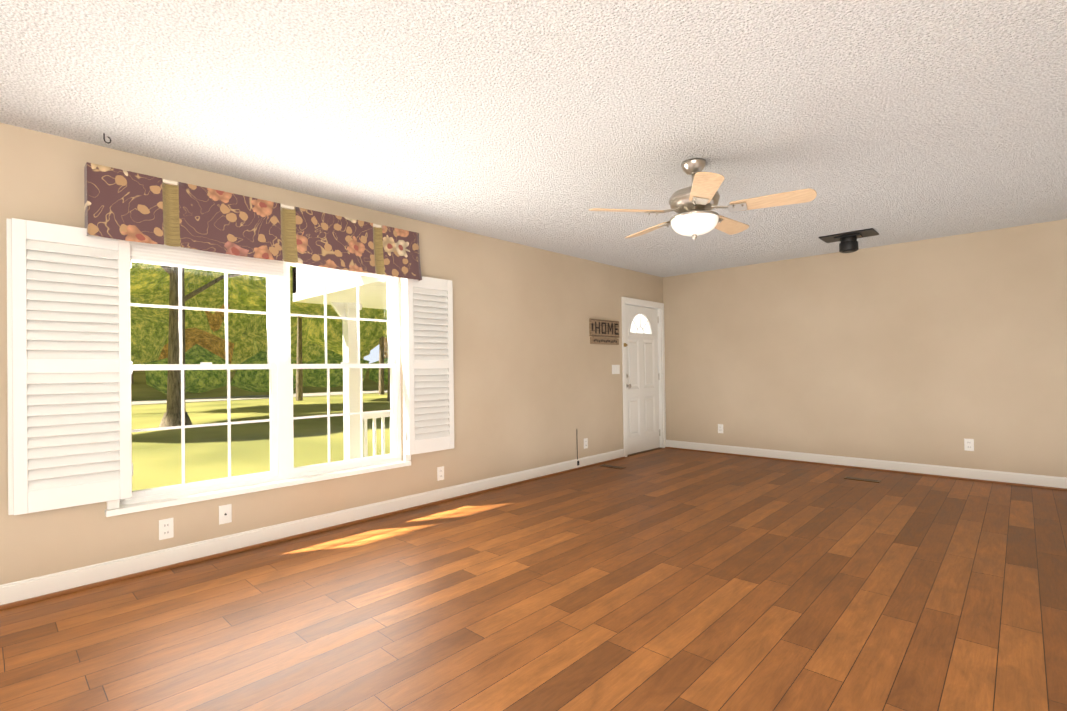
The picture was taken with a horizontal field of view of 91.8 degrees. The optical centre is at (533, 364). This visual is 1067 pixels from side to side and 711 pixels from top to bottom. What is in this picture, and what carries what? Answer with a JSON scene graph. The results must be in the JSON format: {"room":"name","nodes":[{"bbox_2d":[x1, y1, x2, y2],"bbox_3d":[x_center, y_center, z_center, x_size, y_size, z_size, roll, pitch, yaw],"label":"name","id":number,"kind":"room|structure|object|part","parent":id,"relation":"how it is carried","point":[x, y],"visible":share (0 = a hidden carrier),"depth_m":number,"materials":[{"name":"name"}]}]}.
{"room":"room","nodes":[
{"label":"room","id":0,"kind":"room"},
{"bbox_2d":[0,123,662,584],"bbox_3d":[-1.278,-0.009,4.199,0.160,2.440,9.320,-1,-1,43],"label":"wall","id":1,"kind":"structure","parent":0,"point":[536,383],"depth_m":4.68,"materials":[{"name":"beige paint"}]},
{"bbox_2d":[159,518,173,539],"bbox_3d":[-2.191,0.981,3.087,0.008,0.118,0.072,-1,-1,43],"label":"outlet","id":2,"kind":"object","parent":1,"relation":"attached to","point":[166,528],"visible":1,"depth_m":3.09,"materials":[{"name":"white plastic"}]},
{"bbox_2d":[219,504,231,524],"bbox_3d":[-1.974,0.959,3.315,0.013,0.118,0.072,-1,-1,43],"label":"outlet plate","id":3,"kind":"object","parent":1,"relation":"attached to","point":[225,513],"visible":1,"depth_m":3.32,"materials":[{"name":"white plastic"}]},
{"bbox_2d":[6,162,453,516],"bbox_3d":[-1.706,-0.125,3.616,0.290,1.925,2.769,-1,-1,43],"label":"window","id":4,"kind":"structure","parent":1,"relation":"in","point":[71,367],"depth_m":3.06,"materials":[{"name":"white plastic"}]},
{"bbox_2d":[6,218,131,514],"bbox_3d":[-2.452,0.009,2.752,0.062,1.480,0.487,-1,-1,43],"label":"shutter","id":5,"kind":"object","parent":4,"relation":"attached to","point":[69,363],"depth_m":2.72,"materials":[{"name":"white wood"}]},
{"bbox_3d":[-1.721,0.000,3.602,0.095,1.675,1.971,-1,-1,43],"label":"sill frame","id":6,"kind":"part","parent":4,"relation":"part of","materials":[{"name":"white paint"}]},
{"bbox_2d":[404,276,453,454],"bbox_3d":[-0.880,-0.001,4.418,0.062,1.480,0.470,-1,-1,43],"label":"shutter","id":7,"kind":"object","parent":4,"relation":"attached to","point":[428,301],"depth_m":4.38,"materials":[{"name":"white wood"}]},
{"bbox_2d":[0,449,624,609],"bbox_3d":[-0.751,1.148,4.593,0.032,0.117,5.575,-1,-1,43],"label":"baseboard","id":8,"kind":"structure","parent":1,"relation":"attached to","point":[25,591],"depth_m":3.39,"materials":[{"name":"white paint"}]},
{"bbox_2d":[437,466,443,480],"bbox_3d":[-0.815,0.957,4.545,0.008,0.118,0.072,-1,-1,43],"label":"outlet","id":9,"kind":"object","parent":1,"relation":"attached to","point":[440,473],"visible":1,"depth_m":4.54,"materials":[{"name":"white plastic"}]},
{"bbox_2d":[584,438,587,448],"bbox_3d":[0.612,0.923,6.058,0.008,0.118,0.072,-1,-1,43],"label":"outlet","id":10,"kind":"object","parent":1,"relation":"attached to","point":[585,443],"visible":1,"depth_m":6.05,"materials":[{"name":"white plastic"}]},
{"bbox_2d":[589,318,618,344],"bbox_3d":[0.878,-0.398,6.356,0.021,0.300,0.600,-1,-1,43],"label":"sign","id":11,"kind":"object","parent":1,"relation":"attached to","point":[598,328],"visible":0.98,"depth_m":6.32,"materials":[{"name":"brown wood"}]},
{"bbox_2d":[612,365,619,373],"bbox_3d":[1.040,0.061,6.529,0.008,0.116,0.166,-1,-1,43],"label":"switch plate","id":12,"kind":"object","parent":1,"relation":"attached to","point":[615,369],"visible":1,"depth_m":6.53,"materials":[{"name":"white plastic"}]},
{"bbox_2d":[621,297,665,456],"bbox_3d":[1.459,0.160,7.071,0.188,2.065,1.065,-1,-1,43],"label":"entry door","id":13,"kind":"structure","parent":1,"relation":"in","point":[643,378],"depth_m":7.09,"materials":[{"name":"white paint"}]},
{"label":"lite glass","id":14,"kind":"part","parent":13,"relation":"part of","materials":[{"name":"white glass"}]},
{"bbox_2d":[0,448,1066,710],"bbox_3d":[0.833,1.230,2.214,5.920,0.120,9.320,-1,-1,43],"label":"floor","id":15,"kind":"structure","parent":0,"point":[670,580],"depth_m":2.50,"materials":[{"name":"brown wood"}]},
{"bbox_2d":[599,464,625,468],"bbox_3d":[0.917,1.191,6.033,0.300,0.006,0.110,-1,-1,43],"label":"floor vent","id":16,"kind":"object","parent":15,"relation":"in","point":[612,466],"visible":1,"depth_m":6.03,"materials":[{"name":"brown metal"}]},
{"bbox_2d":[844,476,880,482],"bbox_3d":[3.297,1.153,5.189,0.300,0.006,0.110,-1,-1,43],"label":"floor vent","id":17,"kind":"object","parent":15,"relation":"in","point":[863,479],"visible":1,"depth_m":5.18,"materials":[{"name":"brown metal"}]},
{"bbox_2d":[0,0,1066,276],"bbox_3d":[0.799,-1.330,2.231,5.920,0.120,9.320,-1,-1,43],"label":"ceiling","id":18,"kind":"structure","parent":0,"point":[546,124],"depth_m":2.52,"materials":[{"name":"white paint"}]},
{"bbox_2d":[589,158,816,239],"bbox_3d":[1.046,-1.023,3.273,1.292,0.487,1.256,-1,-1,43],"label":"ceiling fan","id":19,"kind":"object","parent":18,"relation":"hanging from","point":[695,203],"visible":1,"depth_m":3.13,"materials":[{"name":"silver metal"}]},
{"bbox_3d":[1.006,-1.106,3.247,0.306,0.320,0.306,-1,-1,43],"label":"motor","id":20,"kind":"part","parent":19,"relation":"part of","materials":[{"name":"silver metal"}]},
{"bbox_3d":[1.010,-0.861,3.245,0.286,0.096,0.286,-1,-1,43],"label":"lamp shade","id":21,"kind":"part","parent":19,"relation":"part of","materials":[{"name":"white glass"}]},
{"bbox_2d":[819,228,878,252],"bbox_3d":[3.123,-1.199,5.127,0.460,0.165,0.300,-1,-1,43],"label":"projector","id":22,"kind":"object","parent":18,"relation":"attached to","point":[848,243],"visible":1,"depth_m":5.07,"materials":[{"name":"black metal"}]},
{"bbox_2d":[663,219,1066,477],"bbox_3d":[4.019,-0.070,5.498,5.760,2.440,0.160,-1,-1,43],"label":"wall","id":23,"kind":"structure","parent":0,"point":[935,351],"depth_m":5.57,"materials":[{"name":"beige paint"}]},
{"bbox_2d":[718,424,722,432],"bbox_3d":[2.474,0.849,6.844,0.072,0.118,0.008,-1,-1,43],"label":"electrical outlet","id":24,"kind":"object","parent":23,"relation":"attached to","point":[720,428],"visible":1,"depth_m":6.84,"materials":[{"name":"white plastic"}]},
{"bbox_2d":[665,440,1066,490],"bbox_3d":[3.910,1.092,5.475,5.600,0.117,0.032,-1,-1,43],"label":"baseboard","id":25,"kind":"structure","parent":23,"relation":"attached to","point":[1022,479],"depth_m":5.56,"materials":[{"name":"white paint"}]},
{"bbox_2d":[964,438,973,450],"bbox_3d":[4.306,0.793,5.115,0.072,0.118,0.008,-1,-1,43],"label":"electrical outlet","id":26,"kind":"object","parent":23,"relation":"attached to","point":[968,444],"visible":1,"depth_m":5.11,"materials":[{"name":"white plastic"}]},
{"label":"outside","id":27,"kind":"structure","parent":0,"visible":0},
{"bbox_2d":[130,262,390,490],"bbox_3d":[-33.120,-6.789,72.591,139.838,20.406,180.000,-1,-1,43],"label":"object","id":28,"kind":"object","parent":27,"point":[251,293],"depth_m":21.09,"materials":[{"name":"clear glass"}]},
{"bbox_3d":[-0.469,0.883,7.615,0.060,0.640,4.530,-1,-1,43],"label":"porch railing","id":29,"kind":"part","parent":28,"relation":"part of","materials":[{"name":"white paint"}]}
]}

